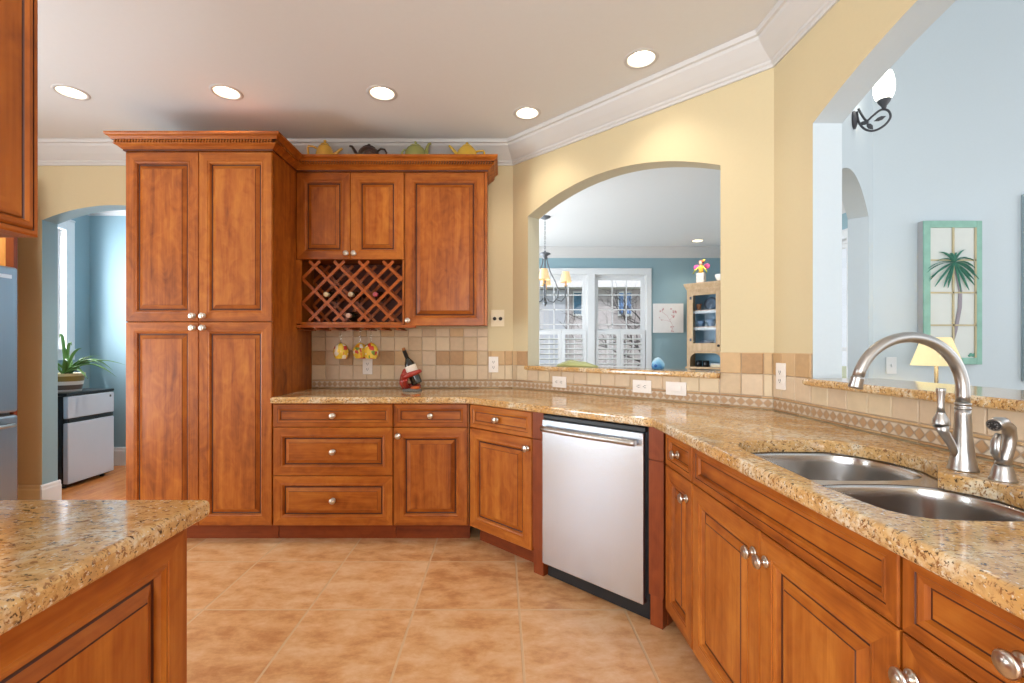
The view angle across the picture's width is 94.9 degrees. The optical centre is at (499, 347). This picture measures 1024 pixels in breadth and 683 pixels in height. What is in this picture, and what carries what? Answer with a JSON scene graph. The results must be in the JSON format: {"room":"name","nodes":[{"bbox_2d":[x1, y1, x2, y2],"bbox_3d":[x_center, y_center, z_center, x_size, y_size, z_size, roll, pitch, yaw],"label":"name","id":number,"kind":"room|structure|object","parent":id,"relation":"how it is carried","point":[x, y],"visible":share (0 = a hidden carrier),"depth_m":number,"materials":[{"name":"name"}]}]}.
{"room":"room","nodes":[
{"label":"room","id":0,"kind":"room"},
{"bbox_2d":[58,215,89,387],"bbox_3d":[-4.316,-0.150,4.250,0.120,2.740,1.300,0,0,0],"label":"wall","id":1,"kind":"structure","parent":0,"point":[82,224],"depth_m":4.77,"materials":[{"name":"blue paint"}]},
{"bbox_2d":[58,230,58,348],"bbox_3d":[-4.331,-0.560,4.295,0.050,1.180,0.590,0,0,0],"label":"window","id":2,"kind":"structure","parent":1,"relation":"in","point":[58,230],"depth_m":4.58,"materials":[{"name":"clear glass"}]},
{"bbox_2d":[58,220,75,359],"bbox_3d":[-4.233,-0.569,4.295,0.044,1.382,0.794,0,0,0],"label":"trim","id":3,"kind":"structure","parent":1,"relation":"attached to","point":[68,226],"depth_m":4.62,"materials":[{"name":"white wood"}]},
{"bbox_2d":[89,210,125,215],"bbox_3d":[-2.793,-1.442,4.267,2.926,0.152,1.214,0,0,0],"label":"trim","id":4,"kind":"structure","parent":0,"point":[116,212],"depth_m":4.86,"materials":[{"name":"white paint"}]},
{"bbox_2d":[90,216,125,446],"bbox_3d":[-2.800,-0.150,4.937,3.200,2.740,0.126,0,0,0],"label":"wall","id":5,"kind":"structure","parent":0,"point":[107,233],"depth_m":4.87,"materials":[{"name":"blue paint"}]},
{"bbox_2d":[114,447,125,465],"bbox_3d":[-2.793,1.126,4.267,2.926,0.188,1.214,0,0,0],"label":"baseboard","id":6,"kind":"structure","parent":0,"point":[119,452],"depth_m":4.86,"materials":[{"name":"white wood"}]},
{"bbox_2d":[18,166,512,484],"bbox_3d":[-2.151,-0.150,3.595,4.497,2.740,0.125,0,0,0],"label":"wall","id":7,"kind":"structure","parent":0,"point":[65,193],"depth_m":3.53,"materials":[{"name":"yellow paint"}]},
{"bbox_2d":[18,485,39,499],"bbox_3d":[-3.721,1.126,1.966,0.558,0.188,3.133,0,0,0],"label":"baseboard","id":8,"kind":"structure","parent":7,"relation":"attached to","point":[25,492],"depth_m":3.52,"materials":[{"name":"brown wood"}]},
{"bbox_2d":[40,480,61,499],"bbox_3d":[-3.434,1.126,3.595,0.016,0.188,0.157,0,0,0],"label":"baseboard","id":9,"kind":"structure","parent":7,"relation":"attached to","point":[52,490],"depth_m":3.60,"materials":[{"name":"white wood"}]},
{"bbox_2d":[296,154,415,330],"bbox_3d":[-1.000,-0.717,3.357,0.831,1.187,0.346,0,0,0],"label":"wall cabinet","id":10,"kind":"object","parent":7,"relation":"attached to","point":[351,207],"visible":0.99,"depth_m":3.26,"materials":[{"name":"brown wood"}]},
{"bbox_2d":[307,140,342,153],"bbox_3d":[-1.251,-1.394,3.360,0.235,0.177,0.128,0,0,26],"label":"teapot","id":11,"kind":"object","parent":10,"relation":"on","point":[323,148],"visible":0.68,"depth_m":3.32,"materials":[{"name":"ceramic"}]},
{"bbox_2d":[323,291,342,302],"bbox_3d":[-1.202,-0.367,3.370,0.072,0.072,0.266,0,0,0],"label":"wine bottle","id":12,"kind":"object","parent":10,"relation":"in","point":[329,294],"visible":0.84,"depth_m":3.35,"materials":[{"name":"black glass"}]},
{"bbox_2d":[333,343,348,358],"bbox_3d":[-1.141,-0.027,3.372,0.105,0.214,0.105,0,0,0],"label":"wine glass","id":13,"kind":"object","parent":10,"relation":"hanging from","point":[340,351],"visible":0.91,"depth_m":3.33,"materials":[{"name":"yellow glass"}]},
{"bbox_2d":[346,312,363,321],"bbox_3d":[-1.048,-0.221,3.370,0.072,0.072,0.266,0,0,0],"label":"wine bottle","id":14,"kind":"object","parent":10,"relation":"in","point":[353,316],"visible":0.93,"depth_m":3.33,"materials":[{"name":"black glass"}]},
{"bbox_2d":[348,291,365,302],"bbox_3d":[-1.032,-0.367,3.370,0.072,0.072,0.266,0,0,0],"label":"wine bottle","id":15,"kind":"object","parent":10,"relation":"in","point":[353,294],"visible":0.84,"depth_m":3.33,"materials":[{"name":"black glass"}]},
{"bbox_2d":[353,343,365,358],"bbox_3d":[-1.024,-0.027,3.445,0.105,0.214,0.105,0,0,0],"label":"wine glass","id":16,"kind":"object","parent":10,"relation":"hanging from","point":[358,349],"visible":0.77,"depth_m":3.40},
{"bbox_2d":[349,144,386,153],"bbox_3d":[-0.940,-1.379,3.362,0.242,0.147,0.152,0,0,29],"label":"teapot","id":17,"kind":"object","parent":10,"relation":"on","point":[366,149],"visible":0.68,"depth_m":3.31,"materials":[{"name":"ceramic"}]},
{"bbox_2d":[363,343,377,358],"bbox_3d":[-0.926,-0.027,3.372,0.105,0.214,0.105,0,0,0],"label":"wine glass","id":18,"kind":"object","parent":10,"relation":"hanging from","point":[370,351],"visible":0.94,"depth_m":3.33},
{"bbox_2d":[373,291,388,302],"bbox_3d":[-0.861,-0.367,3.370,0.072,0.072,0.266,0,0,0],"label":"wine bottle","id":19,"kind":"object","parent":10,"relation":"in","point":[377,294],"visible":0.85,"depth_m":3.33,"materials":[{"name":"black glass"}]},
{"bbox_2d":[363,359,371,373],"bbox_3d":[-0.992,0.142,3.519,0.073,0.118,0.009,0,0,0],"label":"outlet","id":20,"kind":"object","parent":7,"relation":"attached to","point":[367,363],"visible":0.78,"depth_m":3.52,"materials":[{"name":"white plastic"}]},
{"bbox_2d":[312,328,512,387],"bbox_3d":[-0.659,0.080,3.528,1.506,0.452,0.008,0,0,0],"label":"backsplash","id":21,"kind":"structure","parent":7,"relation":"attached to","point":[446,357],"depth_m":3.52,"materials":[{"name":"tile"}]},
{"bbox_2d":[402,154,497,325],"bbox_3d":[-0.341,-0.731,3.357,0.650,1.158,0.347,0,0,0],"label":"upper cabinet","id":22,"kind":"object","parent":7,"relation":"attached to","point":[446,195],"visible":1,"depth_m":3.26,"materials":[{"name":"brown wood"}]},
{"bbox_2d":[401,141,430,153],"bbox_3d":[-0.598,-1.389,3.359,0.165,0.167,0.159,0,0,43],"label":"teapot","id":23,"kind":"object","parent":22,"relation":"on","point":[414,148],"visible":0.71,"depth_m":3.31,"materials":[{"name":"ceramic"}]},
{"bbox_2d":[448,142,484,153],"bbox_3d":[-0.237,-1.384,3.361,0.231,0.157,0.146,0,0,30],"label":"teapot","id":24,"kind":"object","parent":22,"relation":"on","point":[466,148],"visible":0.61,"depth_m":3.31,"materials":[{"name":"ceramic"}]},
{"bbox_2d":[489,357,497,371],"bbox_3d":[-0.049,0.128,3.519,0.073,0.118,0.009,0,0,0],"label":"outlet","id":25,"kind":"object","parent":7,"relation":"attached to","point":[493,361],"visible":1,"depth_m":3.52,"materials":[{"name":"white plastic"}]},
{"bbox_2d":[491,310,503,326],"bbox_3d":[-0.018,-0.220,3.524,0.100,0.125,0.016,0,0,0],"label":"plate","id":26,"kind":"object","parent":7,"relation":"attached to","point":[497,316],"visible":1,"depth_m":3.53,"materials":[{"name":"beige plastic"}]},
{"bbox_2d":[62,466,712,682],"bbox_3d":[-1.450,1.270,1.050,5.900,0.100,7.900,0,0,0],"label":"floor","id":27,"kind":"structure","parent":0,"point":[472,609],"depth_m":2.11,"materials":[{"name":"tile"}]},
{"bbox_2d":[0,265,16,499],"bbox_3d":[-3.635,0.334,2.808,0.720,1.772,0.910,0,0,0],"label":"refrigerator","id":28,"kind":"object","parent":27,"relation":"on","point":[8,275],"visible":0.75,"depth_m":3.19,"materials":[{"name":"metal"}]},
{"bbox_2d":[0,238,17,499],"bbox_3d":[-3.687,0.000,3.284,0.606,2.440,0.028,0,0,0],"label":"enclosure","id":29,"kind":"object","parent":27,"relation":"on","point":[8,246],"visible":0.02,"depth_m":3.27,"materials":[{"name":"brown wood"}]},
{"bbox_2d":[58,388,113,487],"bbox_3d":[-3.964,0.807,4.284,0.502,0.826,0.496,0,0,0],"label":"refrigerator","id":30,"kind":"object","parent":27,"relation":"on","point":[85,418],"visible":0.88,"depth_m":4.20,"materials":[{"name":"white plastic"}]},
{"bbox_2d":[58,334,120,392],"bbox_3d":[-3.690,0.135,4.180,0.660,0.518,0.401,0,0,0],"label":"potted plant","id":31,"kind":"object","parent":30,"relation":"on","point":[69,380],"visible":0.8,"depth_m":4.15,"materials":[{"name":"green plant"}]},
{"bbox_2d":[0,528,186,682],"bbox_3d":[-1.269,0.784,0.616,1.300,0.872,0.632,0,0,0],"label":"base cabinet","id":32,"kind":"object","parent":27,"relation":"on","point":[128,625],"visible":0.75,"depth_m":0.76,"materials":[{"name":"brown wood"}]},
{"bbox_2d":[0,500,209,635],"bbox_3d":[-1.245,0.326,0.621,1.310,0.040,0.668,0,0,0],"label":"countertop","id":33,"kind":"structure","parent":32,"relation":"on","point":[51,550],"depth_m":0.76,"materials":[{"name":"beige stone"}]},
{"bbox_2d":[103,131,311,537],"bbox_3d":[-1.870,-0.045,3.188,1.060,2.530,0.693,0,0,0],"label":"pantry cabinet","id":34,"kind":"object","parent":27,"relation":"on","point":[212,334],"visible":0.97,"depth_m":2.92,"materials":[{"name":"brown wood"}]},
{"bbox_2d":[273,404,395,537],"bbox_3d":[-1.038,0.784,3.200,0.747,0.872,0.632,0,0,0],"label":"base cabinet","id":35,"kind":"object","parent":27,"relation":"on","point":[333,464],"visible":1,"depth_m":2.92,"materials":[{"name":"brown wood"}]},
{"bbox_2d":[270,388,1023,619],"bbox_3d":[0.444,0.326,1.780,2.040,0.040,4.904,0,0,-31],"label":"countertop","id":36,"kind":"structure","parent":35,"relation":"on","point":[985,559],"depth_m":1.37,"materials":[{"name":"beige stone"}]},
{"bbox_2d":[399,369,421,391],"bbox_3d":[-0.626,0.226,3.300,0.166,0.160,0.145,0,0,0],"label":"holder","id":37,"kind":"object","parent":36,"relation":"on","point":[404,376],"visible":0.95,"depth_m":3.25,"materials":[{"name":"red plastic"}]},
{"bbox_2d":[402,347,421,384],"bbox_3d":[-0.619,0.133,3.300,0.144,0.267,0.078,0,0,0],"label":"wine bottle","id":38,"kind":"object","parent":37,"relation":"in","point":[410,365],"visible":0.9,"depth_m":3.27,"materials":[{"name":"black glass"}]},
{"bbox_2d":[752,452,1023,521],"bbox_3d":[0.950,0.440,1.208,0.500,0.186,0.763,0,0,0],"label":"sink","id":39,"kind":"object","parent":36,"relation":"in","point":[888,486],"visible":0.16,"depth_m":1.19,"materials":[{"name":"metal"}]},
{"bbox_2d":[848,332,979,472],"bbox_3d":[1.029,0.133,1.174,0.314,0.345,0.060,0,0,0],"label":"kitchen faucet","id":40,"kind":"object","parent":36,"relation":"on","point":[962,458],"visible":1,"depth_m":1.16,"materials":[{"name":"silver metal"}]},
{"bbox_2d":[986,417,1018,482],"bbox_3d":[1.149,0.233,1.075,0.071,0.147,0.048,0,0,-37],"label":"sprayer","id":41,"kind":"object","parent":36,"relation":"on","point":[1002,470],"visible":1,"depth_m":1.07,"materials":[{"name":"silver metal"}]},
{"bbox_2d":[394,404,470,537],"bbox_3d":[-0.428,0.784,3.200,0.471,0.872,0.632,0,0,0],"label":"base cabinet","id":42,"kind":"object","parent":27,"relation":"on","point":[432,441],"visible":0.99,"depth_m":2.92,"materials":[{"name":"brown wood"}]},
{"bbox_2d":[470,404,533,562],"bbox_3d":[0.191,0.784,2.934,0.515,0.872,0.632,0,0,45],"label":"base cabinet","id":43,"kind":"object","parent":27,"relation":"on","point":[501,439],"visible":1,"depth_m":2.72,"materials":[{"name":"brown wood"}]},
{"bbox_2d":[533,412,547,575],"bbox_3d":[0.380,0.784,2.699,0.498,0.872,0.078,0,0,-45],"label":"post","id":44,"kind":"object","parent":27,"relation":"on","point":[540,568],"visible":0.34,"depth_m":2.53,"materials":[{"name":"brown wood"}]},
{"bbox_2d":[540,414,649,619],"bbox_3d":[0.617,0.784,2.457,0.592,0.861,0.626,0,0,45],"label":"dishwasher","id":45,"kind":"object","parent":27,"relation":"on","point":[595,473],"visible":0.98,"depth_m":2.23,"materials":[{"name":"silver metal"}]},
{"bbox_2d":[649,427,672,629],"bbox_3d":[0.856,0.784,2.223,0.498,0.872,0.069,0,0,-45],"label":"post","id":46,"kind":"object","parent":27,"relation":"on","point":[660,618],"visible":0.42,"depth_m":2.04,"materials":[{"name":"brown wood"}]},
{"bbox_2d":[666,434,693,649],"bbox_3d":[0.984,0.784,1.853,0.632,0.872,0.278,0,0,0],"label":"base cabinet","id":47,"kind":"object","parent":27,"relation":"on","point":[679,456],"visible":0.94,"depth_m":1.83,"materials":[{"name":"brown wood"}]},
{"bbox_2d":[693,448,904,682],"bbox_3d":[0.984,0.784,1.268,0.632,0.872,0.888,0,0,0],"label":"base cabinet","id":48,"kind":"object","parent":27,"relation":"on","point":[784,592],"visible":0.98,"depth_m":1.19,"materials":[{"name":"brown wood"}]},
{"bbox_2d":[888,558,1023,682],"bbox_3d":[0.984,0.784,0.630,0.632,0.872,0.385,0,0,0],"label":"base cabinet","id":49,"kind":"object","parent":27,"relation":"on","point":[952,634],"visible":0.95,"depth_m":0.73,"materials":[{"name":"brown wood"}]},
{"bbox_2d":[38,0,778,245],"bbox_3d":[-0.400,-1.530,2.200,8.000,0.020,10.200,0,0,0],"label":"ceiling","id":50,"kind":"structure","parent":0,"point":[302,69],"depth_m":2.56,"materials":[{"name":"paint"}]},
{"bbox_2d":[50,84,90,100],"bbox_3d":[-2.555,-1.554,2.800,0.180,0.076,0.180,0,0,0],"label":"recessed light","id":51,"kind":"object","parent":50,"relation":"in","point":[67,91],"visible":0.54,"depth_m":2.83,"materials":[{"name":"white paint"}]},
{"bbox_2d":[209,84,243,100],"bbox_3d":[-1.630,-1.554,2.800,0.180,0.076,0.180,0,0,0],"label":"recessed light","id":52,"kind":"object","parent":50,"relation":"in","point":[223,91],"visible":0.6,"depth_m":2.84,"materials":[{"name":"white paint"}]},
{"bbox_2d":[366,85,396,100],"bbox_3d":[-0.705,-1.554,2.810,0.180,0.076,0.180,0,0,0],"label":"recessed light","id":53,"kind":"object","parent":50,"relation":"in","point":[377,92],"visible":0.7,"depth_m":2.86,"materials":[{"name":"white paint"}]},
{"bbox_2d":[513,106,540,119],"bbox_3d":[0.176,-1.554,3.048,0.180,0.076,0.180,0,0,0],"label":"recessed light","id":54,"kind":"object","parent":50,"relation":"in","point":[525,112],"visible":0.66,"depth_m":3.10,"materials":[{"name":"white paint"}]},
{"bbox_2d":[539,215,570,305],"bbox_3d":[0.522,-0.998,5.460,0.475,1.045,0.475,0,0,-38],"label":"chandelier","id":55,"kind":"object","parent":50,"relation":"hanging from","point":[544,277],"visible":0.95,"depth_m":5.42,"materials":[{"name":"grey metal"}]},
{"bbox_2d":[623,48,658,68],"bbox_3d":[0.743,-1.554,2.475,0.180,0.076,0.180,0,0,0],"label":"recessed light","id":56,"kind":"object","parent":50,"relation":"in","point":[641,58],"visible":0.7,"depth_m":2.52,"materials":[{"name":"white paint"}]},
{"bbox_2d":[691,239,703,241],"bbox_3d":[2.810,-1.554,6.690,0.180,0.076,0.180,0,0,0],"label":"recessed light","id":57,"kind":"object","parent":50,"relation":"in","point":[696,240],"visible":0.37,"depth_m":6.73,"materials":[{"name":"white paint"}]},
{"bbox_2d":[539,258,720,369],"bbox_3d":[1.145,-0.150,7.244,4.950,2.740,0.140,0,0,0],"label":"wall","id":58,"kind":"structure","parent":0,"point":[669,275],"depth_m":7.17,"materials":[{"name":"blue paint"}]},
{"bbox_2d":[539,275,586,364],"bbox_3d":[0.941,-0.375,7.215,0.785,1.470,0.118,0,0,0],"label":"window","id":59,"kind":"structure","parent":58,"relation":"in","point":[561,333],"depth_m":7.21,"materials":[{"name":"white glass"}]},
{"bbox_2d":[539,331,560,364],"bbox_3d":[0.749,0.043,7.192,0.378,0.603,0.027,0,0,0],"label":"shutter","id":60,"kind":"object","parent":59,"relation":"attached to","point":[553,333],"depth_m":7.18,"materials":[{"name":"white wood"}]},
{"bbox_2d":[561,331,585,362],"bbox_3d":[1.132,0.043,7.192,0.378,0.603,0.027,0,0,0],"label":"shutter","id":61,"kind":"object","parent":59,"relation":"attached to","point":[563,333],"depth_m":7.18,"materials":[{"name":"white wood"}]},
{"bbox_2d":[539,268,651,367],"bbox_3d":[0.940,-0.384,7.151,2.755,1.644,0.044,0,0,0],"label":"trim","id":62,"kind":"structure","parent":58,"relation":"attached to","point":[590,272],"depth_m":7.15,"materials":[{"name":"white wood"}]},
{"bbox_2d":[595,275,644,367],"bbox_3d":[1.837,-0.375,7.215,0.785,1.470,0.118,0,0,0],"label":"window","id":63,"kind":"structure","parent":58,"relation":"in","point":[619,333],"depth_m":7.21,"materials":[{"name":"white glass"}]},
{"bbox_2d":[595,331,619,366],"bbox_3d":[1.645,0.043,7.192,0.378,0.603,0.027,0,0,0],"label":"shutter","id":64,"kind":"object","parent":63,"relation":"attached to","point":[597,333],"depth_m":7.18,"materials":[{"name":"white wood"}]},
{"bbox_2d":[620,331,644,367],"bbox_3d":[2.028,0.043,7.192,0.378,0.603,0.027,0,0,0],"label":"shutter","id":65,"kind":"object","parent":63,"relation":"attached to","point":[642,333],"depth_m":7.18,"materials":[{"name":"white wood"}]},
{"bbox_2d":[653,304,682,332],"bbox_3d":[2.560,-0.446,7.157,0.460,0.444,0.033,0,0,0],"label":"picture","id":66,"kind":"object","parent":58,"relation":"attached to","point":[667,318],"visible":1,"depth_m":7.14},
{"bbox_2d":[513,68,773,410],"bbox_3d":[0.761,-0.150,2.957,1.754,2.740,0.125,0,0,45],"label":"wall","id":67,"kind":"structure","parent":0,"point":[729,129],"depth_m":2.52,"materials":[{"name":"yellow paint"}]},
{"bbox_2d":[38,0,839,165],"bbox_3d":[-1.331,-1.442,0.416,5.337,0.152,6.233,0,0,0],"label":"trim","id":68,"kind":"structure","parent":67,"relation":"attached to","point":[759,50],"depth_m":2.79,"materials":[{"name":"white paint"}]},
{"bbox_2d":[552,376,565,387],"bbox_3d":[0.404,0.235,3.206,0.118,0.075,0.009,0,0,45],"label":"outlet","id":69,"kind":"object","parent":67,"relation":"attached to","point":[557,381],"visible":1,"depth_m":3.20,"materials":[{"name":"white plastic"}]},
{"bbox_2d":[524,365,719,377],"bbox_3d":[0.737,0.146,3.003,1.348,0.030,0.245,0,0,45],"label":"bar ledge","id":70,"kind":"object","parent":67,"relation":"attached to","point":[610,370],"visible":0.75,"depth_m":2.80,"materials":[{"name":"beige stone"}]},
{"bbox_2d":[556,360,597,366],"bbox_3d":[0.532,0.108,3.254,0.341,0.044,0.100,0,0,45],"label":"dish","id":71,"kind":"object","parent":70,"relation":"on","point":[572,363],"visible":0.9,"depth_m":3.22,"materials":[{"name":"ceramic"}]},
{"bbox_2d":[651,357,664,369],"bbox_3d":[0.940,0.094,2.795,0.084,0.073,0.052,0,0,-11],"label":"glass ornament","id":72,"kind":"object","parent":70,"relation":"on","point":[657,364],"visible":1,"depth_m":2.78,"materials":[{"name":"blue glass"}]},
{"bbox_2d":[633,380,650,392],"bbox_3d":[0.837,0.230,2.773,0.118,0.075,0.009,0,0,45],"label":"outlet","id":73,"kind":"object","parent":67,"relation":"attached to","point":[639,386],"visible":1,"depth_m":2.77,"materials":[{"name":"white plastic"}]},
{"bbox_2d":[512,351,772,409],"bbox_3d":[0.714,0.166,2.909,1.746,0.280,0.008,0,0,45],"label":"trim","id":74,"kind":"structure","parent":67,"relation":"attached to","point":[745,380],"depth_m":2.56,"materials":[{"name":"tile"}]},
{"bbox_2d":[666,381,686,395],"bbox_3d":[0.983,0.230,2.627,0.010,0.075,0.118,0,0,-45],"label":"rocker switch","id":75,"kind":"object","parent":67,"relation":"attached to","point":[672,388],"visible":1,"depth_m":2.62,"materials":[{"name":"white plastic"}]},
{"bbox_2d":[539,201,845,257],"bbox_3d":[1.150,-1.442,5.437,4.700,0.152,3.474,0,0,0],"label":"trim","id":76,"kind":"structure","parent":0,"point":[555,251],"depth_m":7.10,"materials":[{"name":"white paint"}]},
{"bbox_2d":[842,213,847,240],"bbox_3d":[3.560,-0.150,5.500,0.120,2.740,3.600,0,0,0],"label":"wall","id":77,"kind":"structure","parent":0,"point":[844,216],"depth_m":4.78,"materials":[{"name":"blue paint"}]},
{"bbox_2d":[842,240,845,350],"bbox_3d":[3.575,-0.090,5.210,0.050,2.020,0.980,0,0,0],"label":"window","id":78,"kind":"structure","parent":77,"relation":"in","point":[843,242],"depth_m":4.86,"materials":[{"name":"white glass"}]},
{"bbox_2d":[842,228,847,377],"bbox_3d":[3.477,-0.099,5.210,0.044,2.188,1.150,0,0,0],"label":"trim","id":79,"kind":"structure","parent":77,"relation":"attached to","point":[845,231],"depth_m":4.72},
{"bbox_2d":[842,88,872,377],"bbox_3d":[2.128,-1.030,2.967,2.010,4.500,0.125,0,0,-45],"label":"wall","id":80,"kind":"structure","parent":0,"point":[857,144],"depth_m":3.49,"materials":[{"name":"blue paint"}]},
{"bbox_2d":[852,69,895,131],"bbox_3d":[2.337,-1.522,2.937,0.110,0.346,0.209,0,0,-45],"label":"wall sconce","id":81,"kind":"object","parent":80,"relation":"attached to","point":[884,89],"visible":0.98,"depth_m":2.89,"materials":[{"name":"metal"}]},
{"bbox_2d":[774,0,1023,468],"bbox_3d":[1.399,-0.150,-0.203,0.125,2.740,4.993,0,0,0],"label":"wall","id":82,"kind":"structure","parent":0,"point":[834,66],"depth_m":2.01,"materials":[{"name":"yellow paint"}]},
{"bbox_2d":[776,363,785,389],"bbox_3d":[1.323,0.136,2.216,0.009,0.125,0.073,0,0,0],"label":"outlet","id":83,"kind":"object","parent":82,"relation":"attached to","point":[780,367],"visible":1,"depth_m":2.21,"materials":[{"name":"white plastic"}]},
{"bbox_2d":[773,353,1023,467],"bbox_3d":[1.332,0.166,0.845,0.008,0.280,2.889,0,0,0],"label":"backsplash","id":84,"kind":"structure","parent":82,"relation":"attached to","point":[907,419],"depth_m":1.66,"materials":[{"name":"tile"}]},
{"bbox_2d":[802,378,1023,411],"bbox_3d":[1.455,0.146,1.045,0.330,0.030,1.920,0,0,0],"label":"bar ledge","id":85,"kind":"object","parent":82,"relation":"attached to","point":[986,397],"visible":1,"depth_m":1.50,"materials":[{"name":"beige stone"}]},
{"bbox_2d":[873,0,1023,389],"bbox_3d":[5.141,-1.030,3.694,4.517,4.500,0.122,0,0,0],"label":"wall","id":86,"kind":"structure","parent":0,"point":[951,147],"depth_m":3.63,"materials":[{"name":"blue paint"}]},
{"bbox_2d":[886,357,896,373],"bbox_3d":[3.021,0.139,3.626,0.080,0.130,0.014,0,0,0],"label":"light switch","id":87,"kind":"object","parent":86,"relation":"attached to","point":[891,362],"visible":1,"depth_m":3.63,"materials":[{"name":"white plastic"}]},
{"bbox_2d":[918,221,981,364],"bbox_3d":[3.449,-0.418,3.595,0.445,1.095,0.072,0,0,0],"label":"art","id":88,"kind":"object","parent":86,"relation":"attached to","point":[949,252],"visible":0.98,"depth_m":3.58,"materials":[{"name":"teal paint"}]},
{"bbox_2d":[1021,194,1023,380],"bbox_3d":[4.338,-0.460,3.615,0.620,1.440,0.034,0,0,0],"label":"framed panel","id":89,"kind":"object","parent":86,"relation":"attached to","point":[1022,196],"visible":1,"depth_m":3.62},
{"bbox_3d":[3.035,1.240,2.200,8.730,0.039,10.200,0,0,0],"label":"floor","id":90,"kind":"structure","parent":0,"visible":0},
{"bbox_2d":[683,280,720,370],"bbox_3d":[2.993,0.148,6.745,0.592,2.144,0.348,0,0,45],"label":"hutch","id":91,"kind":"object","parent":90,"relation":"on","point":[697,293],"visible":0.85,"depth_m":6.79,"materials":[{"name":"brown wood"}]},
{"bbox_2d":[696,360,701,366],"bbox_3d":[2.889,0.233,6.826,0.084,0.088,0.104,0,0,13],"label":"mug","id":92,"kind":"object","parent":91,"relation":"in","point":[698,362],"visible":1,"depth_m":6.78,"materials":[{"name":"black ceramic"}]},
{"bbox_2d":[696,321,704,326],"bbox_3d":[2.911,-0.344,6.819,0.124,0.088,0.123,0,0,45],"label":"bowl","id":93,"kind":"object","parent":91,"relation":"on","point":[699,323],"visible":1,"depth_m":6.78,"materials":[{"name":"blue ceramic"}]},
{"bbox_2d":[693,259,709,282],"bbox_3d":[2.905,-1.096,6.792,0.096,0.343,0.240,0,0,-45],"label":"figurine","id":94,"kind":"object","parent":91,"relation":"on","point":[700,276],"visible":0.95,"depth_m":6.77,"materials":[{"name":"yellow ceramic"}]},
{"bbox_2d":[703,361,708,366],"bbox_3d":[2.959,0.233,6.755,0.084,0.088,0.104,0,0,13],"label":"mug","id":95,"kind":"object","parent":91,"relation":"in","point":[705,363],"visible":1,"depth_m":6.71,"materials":[{"name":"black ceramic"}]},
{"bbox_2d":[700,340,713,342],"bbox_3d":[2.982,-0.021,6.776,0.185,0.163,0.184,0,0,45],"label":"serving bowl","id":96,"kind":"object","parent":91,"relation":"in","point":[701,341],"visible":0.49,"depth_m":6.70,"materials":[{"name":"ceramic"}]},
{"bbox_2d":[704,297,715,309],"bbox_3d":[3.042,-0.634,6.780,0.190,0.187,0.042,0,0,45],"label":"plate","id":97,"kind":"object","parent":91,"relation":"on","point":[710,303],"visible":0.94,"depth_m":6.79,"materials":[{"name":"ceramic"}]},
{"bbox_2d":[706,319,715,325],"bbox_3d":[3.017,-0.348,6.713,0.134,0.098,0.133,0,0,45],"label":"bowl","id":98,"kind":"object","parent":91,"relation":"on","point":[711,322],"visible":0.88,"depth_m":6.67,"materials":[{"name":"blue ceramic"}]},
{"bbox_2d":[710,363,719,366],"bbox_3d":[3.081,0.252,6.635,0.184,0.050,0.104,0,0,45],"label":"box","id":99,"kind":"object","parent":91,"relation":"in","point":[712,364],"visible":0.57,"depth_m":6.63,"materials":[{"name":"white"}]},
{"bbox_2d":[715,274,720,280],"bbox_3d":[3.116,-0.976,6.614,0.175,0.103,0.174,0,0,45],"label":"bowl","id":100,"kind":"object","parent":91,"relation":"on","point":[717,276],"visible":0.38,"depth_m":6.58,"materials":[{"name":"white ceramic"}]},
{"bbox_2d":[910,337,962,382],"bbox_3d":[3.026,0.575,3.260,0.280,1.290,0.280,0,0,0],"label":"lamp","id":101,"kind":"object","parent":90,"relation":"on","point":[924,355],"visible":0.19,"depth_m":3.20,"materials":[{"name":"fabric"}]},
{"bbox_3d":[-1.325,-0.150,0.227,1.250,2.740,0.115,0,0,0],"label":"wall partition","id":102,"kind":"structure","parent":0,"visible":0},
{"bbox_2d":[0,0,37,237],"bbox_3d":[-1.255,-0.687,0.481,1.202,1.060,0.379,0,0,0],"label":"upper cabinet","id":103,"kind":"object","parent":102,"relation":"attached to","point":[18,18],"visible":1,"depth_m":0.64,"materials":[{"name":"brown wood"}]},
{"label":"outside","id":104,"kind":"structure","parent":0,"visible":0},
{"bbox_2d":[842,366,845,377],"bbox_3d":[0.000,1.620,26.250,60.000,0.001,37.500,0,0,0],"label":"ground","id":105,"kind":"structure","parent":104,"point":[843,367],"depth_m":31.09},
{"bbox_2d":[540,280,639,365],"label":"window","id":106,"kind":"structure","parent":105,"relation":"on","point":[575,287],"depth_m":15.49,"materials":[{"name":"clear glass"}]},
{"bbox_2d":[561,281,639,365],"bbox_3d":[3.642,-0.446,11.789,4.323,4.294,2.882,0,0,-18],"label":"bare tree","id":107,"kind":"object","parent":105,"relation":"on","point":[631,303],"visible":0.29,"depth_m":11.24,"materials":[{"name":"brown plant"}]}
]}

